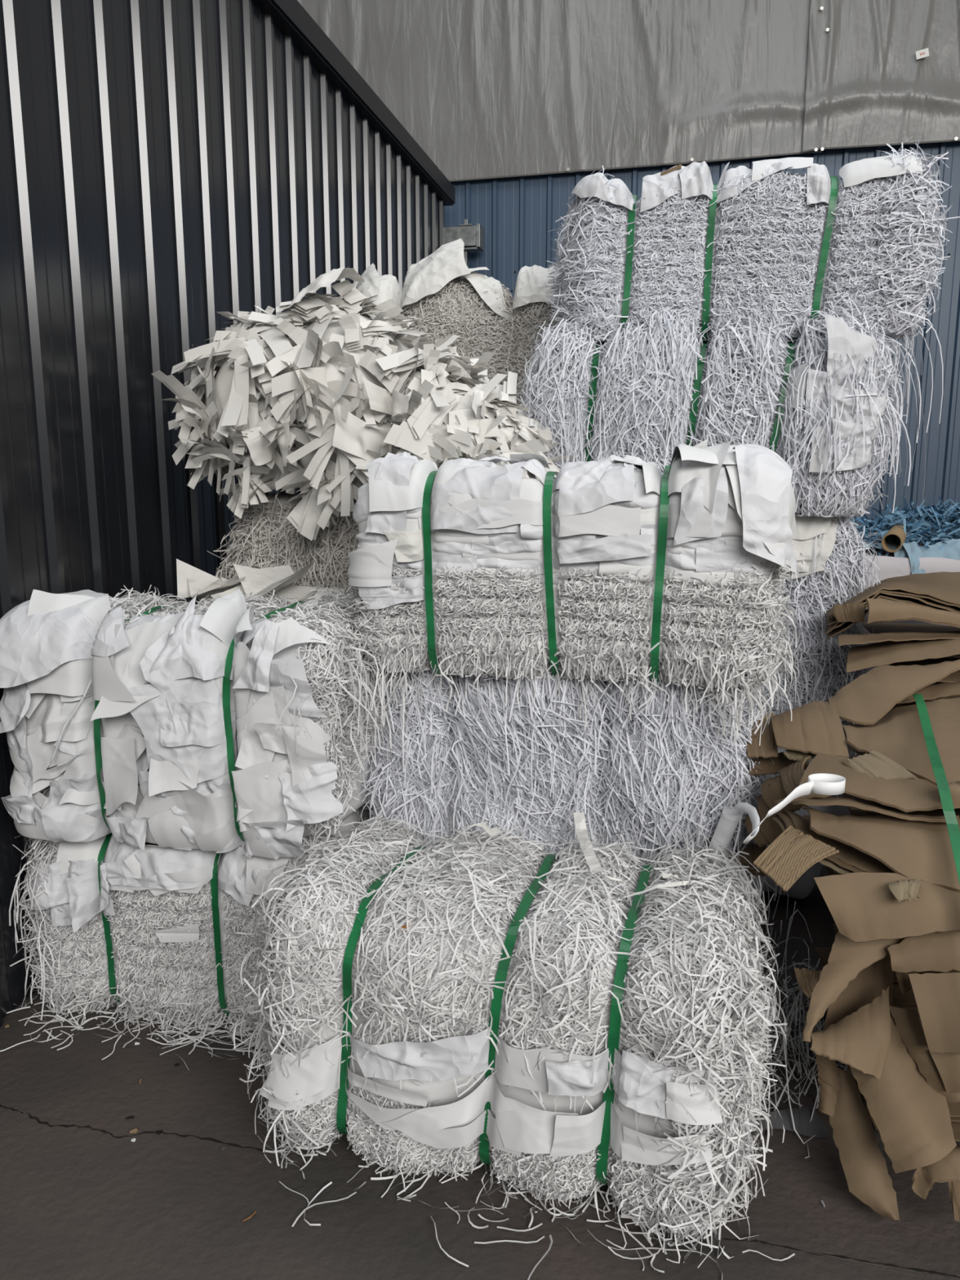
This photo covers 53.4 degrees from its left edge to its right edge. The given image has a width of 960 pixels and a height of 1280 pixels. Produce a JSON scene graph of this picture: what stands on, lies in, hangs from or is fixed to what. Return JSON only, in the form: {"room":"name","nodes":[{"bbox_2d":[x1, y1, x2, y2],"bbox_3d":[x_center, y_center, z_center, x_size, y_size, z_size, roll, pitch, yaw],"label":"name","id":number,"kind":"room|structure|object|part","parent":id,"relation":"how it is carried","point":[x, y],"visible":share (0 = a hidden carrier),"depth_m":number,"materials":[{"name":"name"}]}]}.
{"room":"waste facility","nodes":[
{"label":"waste facility","id":0,"kind":"room"},
{"bbox_2d":[0,0,444,1026],"bbox_3d":[-1.277,-0.747,3.042,0.052,3.560,9.620,2,11,12],"label":"wall","id":1,"kind":"structure","parent":0,"point":[166,166],"depth_m":3.31,"materials":[{"name":"black metal"}]},
{"bbox_2d":[253,0,455,205],"bbox_3d":[-1.276,-2.557,2.727,0.165,0.125,9.660,2,11,12],"label":"trim","id":2,"kind":"structure","parent":1,"relation":"on","point":[290,16],"depth_m":5.14,"materials":[{"name":"black metal"}]},
{"bbox_2d":[0,864,959,1279],"bbox_3d":[1.000,1.026,3.241,12.000,0.002,14.000,0,11,0],"label":"floor","id":3,"kind":"structure","parent":0,"point":[80,1199],"depth_m":2.11,"materials":[{"name":"concrete"}]},
{"bbox_2d":[0,1004,253,1059],"bbox_3d":[-1.021,1.098,2.781,0.864,0.023,0.403,0,11,0],"label":"paper shreds","id":4,"kind":"object","parent":3,"relation":"on","point":[77,1027],"visible":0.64,"depth_m":2.74,"materials":[{"name":"white paper"}]},
{"bbox_2d":[129,1128,137,1133],"bbox_3d":[-0.841,1.193,2.321,0.018,0.005,0.012,0,11,0],"label":"scrap","id":5,"kind":"object","parent":3,"relation":"on","point":[134,1131],"visible":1,"depth_m":2.32,"materials":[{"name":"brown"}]},
{"bbox_2d":[8,801,373,1048],"bbox_3d":[-0.787,0.747,2.959,1.058,0.653,0.782,2,11,12],"label":"bale","id":6,"kind":"object","parent":3,"relation":"on","point":[152,931],"visible":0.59,"depth_m":2.72},
{"bbox_2d":[0,584,395,859],"bbox_3d":[-0.758,0.185,2.826,1.119,0.727,0.820,2,11,12],"label":"bale","id":7,"kind":"object","parent":6,"relation":"on","point":[143,719],"visible":0.96,"depth_m":2.52},
{"bbox_3d":[-1.101,0.230,2.548,0.143,0.253,0.031,0,11,-1],"label":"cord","id":8,"kind":"part","parent":7,"relation":"part of","materials":[{"name":"white paper"}]},
{"bbox_2d":[144,1012,268,1069],"bbox_3d":[-0.709,1.115,2.692,0.528,0.022,0.288,0,11,0],"label":"paper shreds","id":9,"kind":"object","parent":3,"relation":"on","point":[213,1031],"visible":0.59,"depth_m":2.69,"materials":[{"name":"white paper"}]},
{"bbox_2d":[242,1211,256,1221],"bbox_3d":[-0.493,1.239,2.054,0.013,0.010,0.034,9,14,40],"label":"straw","id":10,"kind":"object","parent":3,"relation":"on","point":[255,1211],"visible":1,"depth_m":2.05,"materials":[{"name":"brown plant"}]},
{"bbox_2d":[176,488,377,813],"bbox_3d":[-0.468,0.194,3.543,1.119,1.503,0.997,2,11,9],"label":"bale","id":11,"kind":"object","parent":3,"relation":"on","point":[268,553],"visible":0.18,"depth_m":3.30},
{"bbox_2d":[151,266,575,540],"bbox_3d":[-0.354,-0.812,3.374,1.433,0.875,1.083,2,11,12],"label":"bale","id":12,"kind":"object","parent":11,"relation":"on","point":[304,399],"visible":0.88,"depth_m":3.04},
{"bbox_2d":[233,810,788,1267],"bbox_3d":[0.077,0.829,2.344,1.291,0.716,0.784,3,11,16],"label":"bale","id":13,"kind":"object","parent":3,"relation":"on","point":[575,1028],"depth_m":2.07},
{"bbox_2d":[472,822,531,884],"bbox_3d":[0.063,0.516,2.278,0.172,0.155,0.005,3,11,17],"label":"paper","id":14,"kind":"object","parent":13,"relation":"on","point":[491,832],"visible":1,"depth_m":2.28,"materials":[{"name":"white paper"}]},
{"bbox_3d":[0.261,0.489,2.333,0.030,0.045,0.280,-1,11,-3],"label":"paper strip","id":15,"kind":"part","parent":13,"relation":"part of","materials":[{"name":"white paper"}]},
{"bbox_2d":[707,805,742,853],"bbox_3d":[0.647,0.503,2.534,0.089,0.105,0.070,0,11,0],"label":"paper curl","id":16,"kind":"object","parent":13,"relation":"on","point":[727,823],"visible":0.95,"depth_m":2.51,"materials":[{"name":"white paper"}]},
{"bbox_2d":[257,1135,795,1279],"bbox_3d":[0.035,1.233,2.057,1.224,0.021,0.341,3,11,18],"label":"paper shreds","id":17,"kind":"object","parent":3,"relation":"on","point":[310,1159],"visible":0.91,"depth_m":2.03,"materials":[{"name":"white paper"}]},
{"bbox_2d":[351,657,788,920],"bbox_3d":[0.269,0.469,2.994,1.347,1.163,0.859,2,11,12],"label":"bale","id":18,"kind":"object","parent":3,"relation":"on","point":[654,780],"visible":0.52,"depth_m":2.66},
{"bbox_2d":[343,438,807,772],"bbox_3d":[0.246,-0.093,2.805,1.331,0.964,0.786,2,11,12],"label":"bale","id":19,"kind":"object","parent":18,"relation":"on","point":[609,569],"visible":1,"depth_m":2.49},
{"bbox_2d":[752,1105,832,1137],"bbox_3d":[0.747,1.164,2.322,0.208,0.056,0.044,2,11,9],"label":"plastic film","id":20,"kind":"object","parent":3,"relation":"on","point":[802,1125],"visible":0.77,"depth_m":2.31,"materials":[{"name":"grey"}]},
{"bbox_2d":[753,901,862,1158],"bbox_3d":[0.834,1.006,2.666,0.598,0.245,1.033,3,11,18],"label":"paper shreds","id":21,"kind":"object","parent":3,"relation":"on","point":[819,1025],"visible":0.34,"depth_m":2.56,"materials":[{"name":"white paper"}]},
{"bbox_2d":[746,515,881,898],"bbox_3d":[0.812,0.178,3.621,1.262,1.498,0.764,2,11,12],"label":"bale","id":22,"kind":"object","parent":3,"relation":"on","point":[830,557],"visible":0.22,"depth_m":3.24},
{"bbox_2d":[515,297,911,517],"bbox_3d":[0.773,-0.736,3.349,1.346,0.814,0.813,2,11,12],"label":"bale","id":23,"kind":"object","parent":22,"relation":"on","point":[646,392],"visible":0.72,"depth_m":3.05},
{"bbox_2d":[540,136,959,505],"bbox_3d":[0.884,-1.034,3.351,1.384,1.163,0.828,2,11,12],"label":"bale","id":24,"kind":"object","parent":23,"relation":"on","point":[788,246],"visible":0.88,"depth_m":3.08},
{"bbox_2d":[660,164,681,175],"bbox_3d":[0.626,-1.536,3.130,0.065,0.033,0.030,2,11,12],"label":"scrap","id":25,"kind":"object","parent":24,"relation":"on","point":[679,166],"visible":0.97,"depth_m":3.12,"materials":[{"name":"brown cardboard"}]},
{"bbox_2d":[724,693,959,1221],"bbox_3d":[1.197,0.689,2.316,1.178,0.947,1.040,2,11,11],"label":"bale","id":26,"kind":"object","parent":3,"relation":"on","point":[888,982],"visible":0.88,"depth_m":2.04},
{"bbox_2d":[733,773,845,844],"bbox_3d":[0.689,0.368,2.210,0.235,0.162,0.310,0,11,0],"label":"tape","id":27,"kind":"object","parent":26,"relation":"on","point":[824,784],"visible":1,"depth_m":2.09,"materials":[{"name":"white plastic"}]},
{"bbox_2d":[752,825,839,891],"bbox_3d":[0.686,0.483,2.126,0.167,0.072,0.142,-6,12,-28],"label":"cardboard sheet","id":28,"kind":"object","parent":26,"relation":"on","point":[793,852],"visible":1,"depth_m":2.10,"materials":[{"name":"brown cardboard"}]},
{"bbox_2d":[841,750,915,779],"bbox_3d":[0.939,0.306,2.286,0.122,0.034,0.156,-2,11,-13],"label":"cardboard sheet","id":29,"kind":"object","parent":26,"relation":"on","point":[874,764],"visible":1,"depth_m":2.28,"materials":[{"name":"brown cardboard"}]},
{"bbox_2d":[826,571,959,712],"bbox_3d":[1.745,0.383,3.165,1.347,1.162,0.889,0,11,0],"label":"bale","id":30,"kind":"object","parent":26,"relation":"on","point":[934,597],"visible":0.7,"depth_m":2.91},
{"bbox_2d":[827,659,959,724],"bbox_3d":[1.176,0.130,2.702,0.490,0.134,0.179,-6,12,-30],"label":"cardboard sheet","id":31,"kind":"object","parent":26,"relation":"on","point":[871,695],"visible":0.94,"depth_m":2.65,"materials":[{"name":"brown cardboard"}]},
{"bbox_2d":[948,780,959,807],"bbox_3d":[1.069,0.341,2.096,0.112,0.064,0.055,0,11,0],"label":"cardboard sheet","id":32,"kind":"object","parent":26,"relation":"on","point":[954,787],"visible":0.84,"depth_m":2.08,"materials":[{"name":"brown cardboard"}]},
{"bbox_2d":[831,495,959,816],"bbox_3d":[1.924,0.085,4.178,1.432,1.484,0.937,2,11,12],"label":"bale","id":33,"kind":"object","parent":3,"relation":"on","point":[931,544],"visible":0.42,"depth_m":3.83},
{"bbox_2d":[880,521,908,552],"bbox_3d":[1.706,-0.425,3.907,0.076,0.098,0.453,5,12,27],"label":"cardboard tube","id":34,"kind":"object","parent":33,"relation":"on","point":[895,530],"visible":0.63,"depth_m":3.75,"materials":[{"name":"brown cardboard"}]},
{"bbox_3d":[0.070,-0.115,4.379,0.929,1.801,0.708,2,11,12],"label":"bale","id":35,"kind":"object","parent":3,"relation":"on","visible":0},
{"bbox_2d":[355,238,563,404],"bbox_3d":[-0.003,-1.225,4.099,1.064,0.897,0.769,2,11,12],"label":"bale","id":36,"kind":"object","parent":35,"relation":"on","point":[484,313],"visible":0.41,"depth_m":3.79},
{"bbox_3d":[0.126,-1.143,3.867,0.027,0.398,0.064,2,11,12],"label":"binding cord","id":37,"kind":"part","parent":36,"relation":"part of","materials":[{"name":"white paper"}]},
{"bbox_2d":[444,141,959,520],"bbox_3d":[0.795,-3.138,7.603,10.000,6.600,0.054,2,11,12],"label":"wall","id":38,"kind":"structure","parent":0,"point":[516,215],"depth_m":7.36,"materials":[{"name":"blue metal"}]},
{"bbox_2d":[444,218,484,282],"bbox_3d":[-0.226,-2.888,7.697,0.505,0.900,0.220,2,11,12],"label":"electrical box","id":39,"kind":"object","parent":38,"relation":"attached to","point":[472,236],"visible":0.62,"depth_m":7.52,"materials":[{"name":"grey metal"}]},
{"bbox_3d":[0.001,-3.189,7.566,0.030,0.175,0.170,2,11,12],"label":"plate","id":40,"kind":"part","parent":39,"relation":"part of","materials":[{"name":"metal"}]},
{"bbox_2d":[297,0,822,182],"bbox_3d":[-0.510,-4.874,7.431,6.185,2.524,0.121,2,11,12],"label":"metal panel","id":41,"kind":"object","parent":38,"relation":"attached to","point":[487,89],"visible":0.46,"depth_m":7.30,"materials":[{"name":"grey"}]},
{"bbox_2d":[801,0,959,152],"bbox_3d":[3.765,-4.736,6.496,2.860,2.455,0.133,2,11,12],"label":"metal panel","id":42,"kind":"object","parent":38,"relation":"attached to","point":[867,86],"visible":0.99,"depth_m":6.85,"materials":[{"name":"grey"}]},
{"bbox_2d":[915,48,928,59],"bbox_3d":[3.126,-4.143,6.747,0.093,0.070,0.003,2,11,12],"label":"sticker","id":43,"kind":"object","parent":42,"relation":"attached to","point":[923,53],"visible":1,"depth_m":6.75,"materials":[{"name":"white paper"}]}
]}

